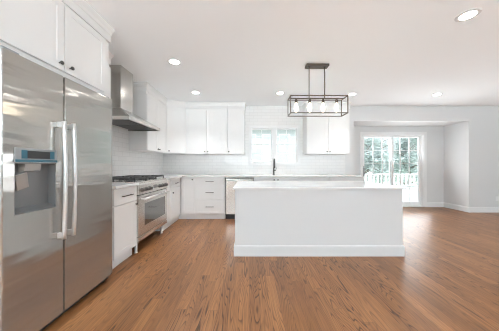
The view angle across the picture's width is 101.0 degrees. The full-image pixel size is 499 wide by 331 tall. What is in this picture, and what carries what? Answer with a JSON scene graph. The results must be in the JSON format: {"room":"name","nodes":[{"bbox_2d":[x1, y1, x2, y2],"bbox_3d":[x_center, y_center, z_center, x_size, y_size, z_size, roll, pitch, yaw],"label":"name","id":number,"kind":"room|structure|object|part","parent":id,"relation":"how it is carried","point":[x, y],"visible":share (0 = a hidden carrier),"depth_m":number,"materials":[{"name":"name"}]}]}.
{"room":"kitchen","nodes":[
{"label":"kitchen","id":0,"kind":"room"},
{"bbox_2d":[112,125,162,176],"bbox_3d":[-2.175,-0.150,0.550,0.150,2.580,8.900,0,0,0],"label":"wall","id":1,"kind":"structure","parent":0,"point":[125,161],"depth_m":3.57,"materials":[{"name":"white tile"}]},
{"bbox_2d":[109,51,113,98],"bbox_3d":[-1.923,-0.853,2.427,0.349,1.174,0.498,0,0,0],"label":"upper cabinet","id":2,"kind":"object","parent":1,"relation":"attached to","point":[111,55],"visible":0.06,"depth_m":2.63,"materials":[{"name":"white wood"}]},
{"bbox_3d":[-1.790,-0.761,2.409,0.019,0.985,0.452,0,0,0],"label":"door","id":3,"kind":"part","parent":2,"relation":"part of","materials":[{"name":"white wood"}]},
{"bbox_3d":[-1.927,-1.367,2.427,0.326,0.145,0.498,0,0,0],"label":"crown molding","id":4,"kind":"part","parent":2,"relation":"part of","materials":[{"name":"white wood"}]},
{"bbox_2d":[109,65,159,130],"bbox_3d":[-1.821,-1.016,3.100,0.553,0.843,0.910,0,0,0],"label":"range hood","id":5,"kind":"object","parent":1,"relation":"attached to","point":[123,116],"visible":0.84,"depth_m":2.97,"materials":[{"name":"silver metal"}]},
{"bbox_2d":[129,82,166,152],"bbox_3d":[-1.923,-0.853,3.989,0.349,1.174,0.891,0,0,0],"label":"upper cabinet","id":6,"kind":"object","parent":1,"relation":"attached to","point":[149,104],"visible":0.93,"depth_m":3.67,"materials":[{"name":"white wood"}]},
{"bbox_3d":[-1.927,-1.367,3.989,0.326,0.145,0.891,0,0,0],"label":"crown molding","id":7,"kind":"part","parent":6,"relation":"part of","materials":[{"name":"white wood"}]},
{"bbox_3d":[-1.790,-0.761,3.795,0.019,0.985,0.420,0,0,0],"label":"door","id":8,"kind":"part","parent":6,"relation":"part of","materials":[{"name":"white wood"}]},
{"bbox_3d":[-1.790,-0.761,4.221,0.019,0.985,0.419,0,0,0],"label":"door","id":9,"kind":"part","parent":6,"relation":"part of","materials":[{"name":"white wood"}]},
{"bbox_2d":[163,106,353,174],"bbox_3d":[0.145,-0.200,5.075,4.790,2.680,0.150,0,0,0],"label":"wall","id":10,"kind":"structure","parent":0,"point":[254,115],"depth_m":5.00,"materials":[{"name":"tile"}]},
{"bbox_2d":[155,99,188,154],"bbox_3d":[-1.770,-0.853,4.705,0.658,1.174,0.587,0,0,0],"label":"upper cabinet","id":11,"kind":"object","parent":10,"relation":"attached to","point":[176,110],"visible":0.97,"depth_m":4.55,"materials":[{"name":"white wood"}]},
{"bbox_3d":[-1.618,-1.367,4.549,0.412,0.145,0.036,0,0,-36],"label":"crown molding","id":12,"kind":"part","parent":11,"relation":"part of","materials":[{"name":"white wood"}]},
{"bbox_3d":[-1.622,-0.761,4.555,0.408,0.985,0.019,0,0,-36],"label":"door","id":13,"kind":"part","parent":11,"relation":"part of","materials":[{"name":"white wood"}]},
{"bbox_2d":[186,102,228,154],"bbox_3d":[-0.981,-0.853,4.819,0.948,1.174,0.359,0,0,0],"label":"upper cabinet","id":14,"kind":"object","parent":10,"relation":"attached to","point":[206,122],"visible":0.95,"depth_m":4.67,"materials":[{"name":"white wood"}]},
{"bbox_3d":[-1.217,-0.761,4.679,0.466,0.985,0.019,0,0,0],"label":"door","id":15,"kind":"part","parent":14,"relation":"part of","materials":[{"name":"white wood"}]},
{"bbox_3d":[-0.981,-1.367,4.672,0.948,0.145,0.036,0,0,0],"label":"crown molding","id":16,"kind":"part","parent":14,"relation":"part of","materials":[{"name":"white wood"}]},
{"bbox_3d":[-0.745,-0.761,4.679,0.466,0.985,0.019,0,0,0],"label":"door","id":17,"kind":"part","parent":14,"relation":"part of","materials":[{"name":"white wood"}]},
{"bbox_2d":[227,102,245,154],"bbox_3d":[-0.291,-0.853,4.819,0.427,1.174,0.359,0,0,0],"label":"upper cabinet","id":18,"kind":"object","parent":10,"relation":"attached to","point":[235,110],"visible":1,"depth_m":4.67,"materials":[{"name":"white wood"}]},
{"bbox_3d":[-0.327,-0.761,4.679,0.347,0.985,0.019,0,0,0],"label":"door","id":19,"kind":"part","parent":18,"relation":"part of","materials":[{"name":"white wood"}]},
{"bbox_3d":[-0.291,-1.367,4.826,0.427,0.145,0.344,0,0,0],"label":"crown molding","id":20,"kind":"part","parent":18,"relation":"part of","materials":[{"name":"white wood"}]},
{"bbox_2d":[251,128,272,162],"bbox_3d":[0.301,-0.486,5.055,0.537,0.873,0.110,0,0,0],"label":"window","id":21,"kind":"structure","parent":10,"relation":"in","point":[261,129],"depth_m":5.04,"materials":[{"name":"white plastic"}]},
{"bbox_3d":[0.301,-0.706,5.084,0.491,0.389,0.028,0,0,0],"label":"sash","id":22,"kind":"part","parent":21,"relation":"part of","materials":[{"name":"white plastic"}]},
{"bbox_3d":[0.301,-0.304,5.054,0.491,0.462,0.028,0,0,0],"label":"sash","id":23,"kind":"part","parent":21,"relation":"part of","materials":[{"name":"white glass"}]},
{"bbox_2d":[249,125,299,165],"bbox_3d":[0.606,-0.489,4.985,1.246,0.978,0.030,0,0,0],"label":"trim","id":24,"kind":"structure","parent":10,"relation":"attached to","point":[274,127],"depth_m":4.99,"materials":[{"name":"white wood"}]},
{"bbox_2d":[276,128,297,162],"bbox_3d":[0.911,-0.486,5.055,0.535,0.873,0.110,0,0,0],"label":"window","id":25,"kind":"structure","parent":10,"relation":"in","point":[286,129],"depth_m":5.04,"materials":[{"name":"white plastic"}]},
{"bbox_3d":[0.911,-0.706,5.084,0.489,0.389,0.028,0,0,0],"label":"sash","id":26,"kind":"part","parent":25,"relation":"part of","materials":[{"name":"white plastic"}]},
{"bbox_3d":[0.911,-0.304,5.054,0.489,0.462,0.028,0,0,0],"label":"sash","id":27,"kind":"part","parent":25,"relation":"part of","materials":[{"name":"white glass"}]},
{"bbox_2d":[302,102,351,154],"bbox_3d":[1.790,-0.853,4.819,1.048,1.174,0.359,0,0,0],"label":"upper cabinet","id":28,"kind":"object","parent":10,"relation":"attached to","point":[321,135],"visible":0.96,"depth_m":4.67,"materials":[{"name":"white wood"}]},
{"bbox_3d":[1.547,-0.761,4.679,0.480,0.985,0.019,0,0,0],"label":"door","id":29,"kind":"part","parent":28,"relation":"part of","materials":[{"name":"white wood"}]},
{"bbox_3d":[1.790,-1.367,4.826,1.048,0.145,0.344,0,0,0],"label":"crown molding","id":30,"kind":"part","parent":28,"relation":"part of","materials":[{"name":"white wood"}]},
{"bbox_3d":[2.033,-0.761,4.679,0.479,0.985,0.019,0,0,0],"label":"door","id":31,"kind":"part","parent":28,"relation":"part of","materials":[{"name":"white wood"}]},
{"bbox_2d":[42,207,498,330],"bbox_3d":[2.650,1.190,0.875,9.800,0.100,9.850,0,0,0],"label":"floor","id":32,"kind":"structure","parent":0,"point":[188,276],"depth_m":1.92,"materials":[{"name":"brown wood"}]},
{"bbox_2d":[0,45,111,330],"bbox_3d":[-1.693,0.229,1.607,0.754,1.822,0.930,0,0,0],"label":"refrigerator","id":33,"kind":"object","parent":32,"relation":"on","point":[56,130],"visible":1,"depth_m":1.42,"materials":[{"name":"grey metal"}]},
{"bbox_3d":[-1.415,0.212,1.336,0.070,1.755,0.387,0,0,0],"label":"freezer door","id":34,"kind":"part","parent":33,"relation":"part of","materials":[{"name":"silver metal"}]},
{"bbox_3d":[-1.377,-0.064,1.336,0.006,0.087,0.263,0,0,0],"label":"control panel","id":35,"kind":"part","parent":33,"relation":"part of","materials":[{"name":"grey plastic"}]},
{"bbox_3d":[-1.348,0.105,1.486,0.065,0.851,0.025,0,0,0],"label":"handle","id":36,"kind":"part","parent":33,"relation":"part of","materials":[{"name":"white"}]},
{"bbox_3d":[-1.348,0.105,1.567,0.065,0.851,0.025,0,0,0],"label":"handle","id":37,"kind":"part","parent":33,"relation":"part of","materials":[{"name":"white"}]},
{"bbox_3d":[-1.415,0.212,1.805,0.070,1.755,0.535,0,0,0],"label":"door","id":38,"kind":"part","parent":33,"relation":"part of","materials":[{"name":"silver metal"}]},
{"bbox_2d":[0,0,114,96],"bbox_3d":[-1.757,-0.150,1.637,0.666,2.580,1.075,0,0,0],"label":"upper cabinet","id":39,"kind":"object","parent":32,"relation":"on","point":[70,39],"visible":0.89,"depth_m":1.62,"materials":[{"name":"white wood"}]},
{"bbox_3d":[-1.480,-1.017,1.399,0.019,0.540,0.467,0,0,0],"label":"door","id":40,"kind":"part","parent":39,"relation":"part of","materials":[{"name":"white wood"}]},
{"bbox_3d":[-1.480,-1.017,1.870,0.019,0.540,0.464,0,0,0],"label":"door","id":41,"kind":"part","parent":39,"relation":"part of","materials":[{"name":"white wood"}]},
{"bbox_3d":[-1.457,-1.367,1.637,0.066,0.145,1.075,0,0,0],"label":"crown molding","id":42,"kind":"part","parent":39,"relation":"part of","materials":[{"name":"white wood"}]},
{"bbox_2d":[112,186,137,268],"bbox_3d":[-1.751,0.696,2.405,0.689,0.888,0.453,0,0,0],"label":"base cabinet","id":43,"kind":"object","parent":32,"relation":"on","point":[124,200],"visible":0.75,"depth_m":2.37,"materials":[{"name":"white wood"}]},
{"bbox_3d":[-1.450,0.349,2.405,0.019,0.176,0.439,0,0,0],"label":"drawer","id":44,"kind":"part","parent":43,"relation":"part of","materials":[{"name":"white wood"}]},
{"bbox_2d":[112,183,138,188],"bbox_3d":[-1.757,0.235,2.405,0.684,0.031,0.456,0,0,0],"label":"countertop","id":45,"kind":"structure","parent":43,"relation":"on","point":[114,185],"depth_m":2.38,"materials":[{"name":"white stone"}]},
{"bbox_2d":[112,175,169,253],"bbox_3d":[-1.722,0.649,3.100,0.727,0.981,0.930,0,0,0],"label":"range","id":46,"kind":"object","parent":32,"relation":"on","point":[152,192],"visible":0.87,"depth_m":2.95,"materials":[{"name":"silver metal"}]},
{"bbox_2d":[112,178,165,182],"bbox_3d":[-1.762,0.225,3.100,0.645,0.019,0.930,0,0,0],"label":"cooktop","id":47,"kind":"object","parent":46,"relation":"in","point":[147,180],"depth_m":2.95,"materials":[{"name":"black metal"}]},
{"bbox_3d":[-1.448,0.308,3.100,0.052,0.147,0.926,0,0,0],"label":"control panel","id":48,"kind":"part","parent":46,"relation":"part of","materials":[{"name":"silver metal"}]},
{"bbox_3d":[-1.450,0.961,3.100,0.040,0.058,0.918,0,0,0],"label":"panel","id":49,"kind":"part","parent":46,"relation":"part of","materials":[{"name":"silver metal"}]},
{"bbox_2d":[137,188,169,236],"bbox_3d":[-1.719,0.615,3.100,0.722,0.760,0.924,0,0,0],"label":"oven","id":50,"kind":"object","parent":46,"relation":"in","point":[152,202],"depth_m":2.97,"materials":[{"name":"silver glass"}]},
{"bbox_2d":[155,178,179,230],"bbox_3d":[-1.751,0.696,3.976,0.689,0.888,0.814,0,0,0],"label":"base cabinet","id":51,"kind":"object","parent":32,"relation":"on","point":[173,197],"visible":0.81,"depth_m":3.90,"materials":[{"name":"white wood"}]},
{"bbox_3d":[-1.450,0.342,4.032,0.019,0.161,0.480,0,0,0],"label":"drawer","id":52,"kind":"part","parent":51,"relation":"part of","materials":[{"name":"white wood"}]},
{"bbox_3d":[-1.450,0.722,4.032,0.019,0.581,0.480,0,0,0],"label":"door","id":53,"kind":"part","parent":51,"relation":"part of","materials":[{"name":"white wood"}]},
{"bbox_2d":[179,178,195,218],"bbox_3d":[-1.327,0.696,4.642,0.356,0.888,0.706,0,0,0],"label":"base cabinet","id":54,"kind":"object","parent":32,"relation":"on","point":[187,185],"visible":0.77,"depth_m":4.32,"materials":[{"name":"white wood"}]},
{"bbox_3d":[-1.289,0.636,4.330,0.272,0.751,0.019,0,0,0],"label":"door","id":55,"kind":"part","parent":54,"relation":"part of","materials":[{"name":"white wood"}]},
{"bbox_2d":[195,178,225,218],"bbox_3d":[-0.834,0.696,4.641,0.628,0.888,0.709,0,0,0],"label":"base cabinet","id":56,"kind":"object","parent":32,"relation":"on","point":[209,192],"visible":0.93,"depth_m":4.32,"materials":[{"name":"white wood"}]},
{"bbox_3d":[-0.834,0.866,4.330,0.618,0.293,0.019,0,0,0],"label":"drawer","id":57,"kind":"part","parent":56,"relation":"part of","materials":[{"name":"white wood"}]},
{"bbox_3d":[-0.834,0.567,4.330,0.618,0.286,0.019,0,0,0],"label":"drawer","id":58,"kind":"part","parent":56,"relation":"part of","materials":[{"name":"white wood"}]},
{"bbox_3d":[-0.834,0.338,4.330,0.618,0.154,0.019,0,0,0],"label":"drawer","id":59,"kind":"part","parent":56,"relation":"part of","materials":[{"name":"white wood"}]},
{"bbox_2d":[225,178,253,218],"bbox_3d":[-0.213,0.697,4.594,0.596,0.886,0.652,0,0,0],"label":"dishwasher","id":60,"kind":"object","parent":32,"relation":"on","point":[229,182],"visible":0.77,"depth_m":4.32,"materials":[{"name":"metal"}]},
{"bbox_3d":[-0.213,1.091,4.650,0.596,0.099,0.520,0,0,0],"label":"toe panel","id":61,"kind":"part","parent":60,"relation":"part of","materials":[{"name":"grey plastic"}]},
{"bbox_2d":[254,178,297,180],"bbox_3d":[0.557,0.696,4.642,0.930,0.888,0.706,0,0,0],"label":"base cabinet","id":62,"kind":"object","parent":32,"relation":"on","point":[255,179],"visible":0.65,"depth_m":4.32,"materials":[{"name":"white wood"}]},
{"bbox_3d":[0.326,0.636,4.330,0.456,0.751,0.019,0,0,0],"label":"door","id":63,"kind":"part","parent":62,"relation":"part of","materials":[{"name":"white wood"}]},
{"bbox_3d":[0.788,0.636,4.330,0.456,0.751,0.019,0,0,0],"label":"door","id":64,"kind":"part","parent":62,"relation":"part of","materials":[{"name":"white wood"}]},
{"bbox_2d":[234,189,404,255],"bbox_3d":[0.874,0.720,3.058,2.141,0.840,0.964,0,0,0],"label":"kitchen island","id":65,"kind":"object","parent":32,"relation":"on","point":[268,222],"visible":0.82,"depth_m":2.59,"materials":[{"name":"grey wood"}]},
{"bbox_2d":[233,181,405,188],"bbox_3d":[0.874,0.286,3.072,2.163,0.025,1.015,0,0,0],"label":"island countertop","id":66,"kind":"structure","parent":65,"relation":"on","point":[240,184],"depth_m":2.82,"materials":[{"name":"white stone"}]},
{"bbox_3d":[0.874,1.072,3.058,2.141,0.136,0.964,0,0,0],"label":"molding","id":67,"kind":"part","parent":65,"relation":"part of","materials":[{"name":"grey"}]},
{"bbox_2d":[298,178,360,180],"bbox_3d":[1.682,0.696,4.641,1.316,0.888,0.709,0,0,0],"label":"base cabinet","id":68,"kind":"object","parent":32,"relation":"on","point":[299,179],"visible":0.08,"depth_m":4.32,"materials":[{"name":"white wood"}]},
{"bbox_2d":[154,175,362,179],"bbox_3d":[0.138,0.235,4.283,4.474,0.031,1.432,0,0,0],"label":"countertop","id":69,"kind":"structure","parent":68,"relation":"on","point":[168,177],"depth_m":4.29,"materials":[{"name":"white stone"}]},
{"bbox_2d":[273,159,275,174],"bbox_3d":[0.599,0.027,4.830,0.094,0.386,0.196,0,0,0],"label":"faucet","id":70,"kind":"object","parent":69,"relation":"on","point":[274,170],"visible":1,"depth_m":4.89,"materials":[{"name":"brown metal"}]},
{"bbox_3d":[1.353,0.338,4.330,0.647,0.154,0.019,0,0,0],"label":"drawer","id":71,"kind":"part","parent":68,"relation":"part of","materials":[{"name":"white wood"}]},
{"bbox_3d":[2.010,0.338,4.330,0.648,0.154,0.019,0,0,0],"label":"drawer","id":72,"kind":"part","parent":68,"relation":"part of","materials":[{"name":"white wood"}]},
{"bbox_2d":[86,0,498,105],"bbox_3d":[2.650,-1.490,0.475,9.800,0.100,9.050,0,0,0],"label":"ceiling","id":73,"kind":"structure","parent":0,"point":[384,52],"depth_m":2.53,"materials":[{"name":"white paint"}]},
{"bbox_2d":[167,58,180,64],"bbox_3d":[-1.040,-1.437,2.850,0.184,0.006,0.184,0,0,0],"label":"recessed light","id":74,"kind":"object","parent":73,"relation":"in","point":[173,61],"visible":1,"depth_m":2.84,"materials":[{"name":"white plastic"}]},
{"bbox_2d":[287,63,347,116],"bbox_3d":[0.967,-1.082,2.950,0.805,0.714,0.212,0,0,0],"label":"pendant light","id":75,"kind":"object","parent":73,"relation":"hanging from","point":[309,66],"visible":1,"depth_m":2.94,"materials":[{"name":"brown metal"}]},
{"bbox_3d":[0.855,-1.186,2.950,0.028,0.448,0.027,0,0,0],"label":"rod","id":76,"kind":"part","parent":75,"relation":"part of","materials":[{"name":"brown metal"}]},
{"bbox_3d":[0.967,-1.425,2.950,0.320,0.030,0.110,0,0,0],"label":"ceiling plate","id":77,"kind":"part","parent":75,"relation":"part of","materials":[{"name":"brown metal"}]},
{"bbox_3d":[1.079,-1.186,2.950,0.028,0.448,0.027,0,0,0],"label":"rod","id":78,"kind":"part","parent":75,"relation":"part of","materials":[{"name":"brown metal"}]},
{"bbox_2d":[454,8,481,21],"bbox_3d":[2.090,-1.437,1.968,0.184,0.006,0.184,0,0,0],"label":"recessed light","id":79,"kind":"object","parent":73,"relation":"in","point":[469,14],"visible":1,"depth_m":1.96,"materials":[{"name":"white plastic"}]},
{"bbox_2d":[354,126,443,201],"bbox_3d":[3.940,-0.150,5.725,3.100,2.580,0.150,0,0,0],"label":"wall","id":80,"kind":"structure","parent":0,"point":[435,134],"depth_m":5.65,"materials":[{"name":"white paint"}]},
{"bbox_2d":[363,135,423,206],"bbox_3d":[3.950,0.145,5.709,1.700,1.990,0.161,0,0,0],"label":"door","id":81,"kind":"structure","parent":80,"relation":"in","point":[420,203],"depth_m":5.71,"materials":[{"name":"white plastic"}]},
{"bbox_3d":[3.555,0.142,5.702,0.860,1.935,0.045,0,0,0],"label":"sliding panel","id":82,"kind":"part","parent":81,"relation":"part of","materials":[{"name":"clear glass"}]},
{"bbox_3d":[4.345,0.142,5.758,0.860,1.935,0.045,0,0,0],"label":"sliding panel","id":83,"kind":"part","parent":81,"relation":"part of","materials":[{"name":"clear glass"}]},
{"bbox_2d":[360,132,426,206],"bbox_3d":[3.950,0.110,5.641,1.820,2.060,0.018,0,0,0],"label":"trim","id":84,"kind":"structure","parent":80,"relation":"attached to","point":[361,133],"depth_m":5.63,"materials":[{"name":"white wood"}]},
{"bbox_2d":[354,106,468,125],"bbox_3d":[3.940,-1.310,5.325,2.800,0.460,0.650,0,0,0],"label":"wall header","id":85,"kind":"structure","parent":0,"point":[363,115],"depth_m":5.00,"materials":[{"name":"white paint"}]},
{"bbox_2d":[444,122,462,205],"bbox_3d":[5.415,-0.150,5.400,0.150,2.580,0.500,0,0,0],"label":"wall","id":86,"kind":"structure","parent":0,"point":[453,134],"depth_m":5.38,"materials":[{"name":"white paint"}]},
{"bbox_2d":[463,106,498,206],"bbox_3d":[6.445,-0.200,5.075,2.210,2.680,0.150,0,0,0],"label":"wall","id":87,"kind":"structure","parent":0,"point":[481,132],"depth_m":5.00,"materials":[{"name":"white paint"}]},
{"bbox_2d":[427,202,498,212],"bbox_3d":[6.130,1.074,5.317,2.540,0.132,0.666,0,0,0],"label":"baseboard","id":88,"kind":"structure","parent":87,"relation":"attached to","point":[429,204],"depth_m":5.07,"materials":[{"name":"white wood"}]},
{"label":"outside","id":89,"kind":"structure","parent":0,"visible":0},
{"bbox_2d":[372,176,417,186],"bbox_3d":[5.000,2.190,32.580,70.000,0.100,54.840,0,0,0],"label":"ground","id":90,"kind":"structure","parent":89,"point":[403,176],"depth_m":25.88,"materials":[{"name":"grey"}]},
{"bbox_2d":[252,130,295,161],"bbox_3d":[1.400,-1.560,20.000,10.600,7.400,6.800,0,0,0],"label":"house","id":91,"kind":"structure","parent":90,"relation":"on","point":[256,134],"depth_m":17.00,"materials":[{"name":"grey"}]},
{"bbox_3d":[0.100,-1.860,16.985,0.760,1.260,0.029,0,0,0],"label":"pane","id":92,"kind":"part","parent":91,"relation":"part of","materials":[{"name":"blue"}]},
{"bbox_3d":[1.500,-1.860,16.985,0.760,1.260,0.029,0,0,0],"label":"pane","id":93,"kind":"part","parent":91,"relation":"part of","materials":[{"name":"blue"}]},
{"bbox_3d":[2.900,-1.860,16.985,0.760,1.260,0.029,0,0,0],"label":"pane","id":94,"kind":"part","parent":91,"relation":"part of","materials":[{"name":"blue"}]},
{"bbox_2d":[364,137,388,183],"bbox_3d":[8.793,-0.416,15.570,3.014,5.135,2.908,0,0,40],"label":"tree","id":95,"kind":"object","parent":90,"relation":"on","point":[368,157],"visible":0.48,"depth_m":15.20,"materials":[{"name":"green plant"}]},
{"bbox_2d":[367,137,399,183],"bbox_3d":[13.110,-0.784,20.400,3.261,6.321,3.800,0,0,28],"label":"tree","id":96,"kind":"object","parent":90,"relation":"on","point":[380,142],"visible":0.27,"depth_m":20.23,"materials":[{"name":"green plant"}]},
{"bbox_2d":[385,138,417,186],"bbox_3d":[12.168,-0.287,15.648,2.484,5.178,3.114,0,0,0],"label":"tree","id":97,"kind":"object","parent":90,"relation":"on","point":[405,157],"visible":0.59,"depth_m":15.55,"materials":[{"name":"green plant"}]},
{"bbox_2d":[394,139,414,179],"bbox_3d":[20.712,-1.697,27.182,4.440,7.980,4.703,0,0,33],"label":"tree","id":98,"kind":"object","parent":90,"relation":"on","point":[394,139],"visible":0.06,"depth_m":27.37,"materials":[{"name":"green plant"}]},
{"bbox_2d":[395,138,417,186],"bbox_3d":[16.791,-0.730,20.790,3.400,6.600,3.687,0,0,0],"label":"tree","id":99,"kind":"object","parent":90,"relation":"on","point":[415,147],"visible":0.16,"depth_m":20.60,"materials":[{"name":"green plant"}]},
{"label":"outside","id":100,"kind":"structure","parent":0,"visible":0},
{"bbox_2d":[403,187,417,200],"bbox_3d":[7.100,1.290,8.945,11.800,0.040,6.287,0,0,0],"label":"floor","id":101,"kind":"structure","parent":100,"point":[413,192],"depth_m":9.00,"materials":[{"name":"grey"}]},
{"bbox_2d":[365,172,417,185],"bbox_3d":[7.100,0.830,11.900,11.770,0.880,0.170,0,0,0],"label":"deck railing","id":102,"kind":"object","parent":101,"relation":"on","point":[369,174],"visible":0.11,"depth_m":11.88,"materials":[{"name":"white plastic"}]},
{"bbox_3d":[6.950,0.830,11.900,0.170,0.880,0.170,0,0,0],"label":"post","id":103,"kind":"part","parent":102,"relation":"part of","materials":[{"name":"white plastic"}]},
{"bbox_3d":[7.100,0.510,11.900,11.600,0.060,0.090,0,0,0],"label":"rail","id":104,"kind":"part","parent":102,"relation":"part of","materials":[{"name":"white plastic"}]}
]}

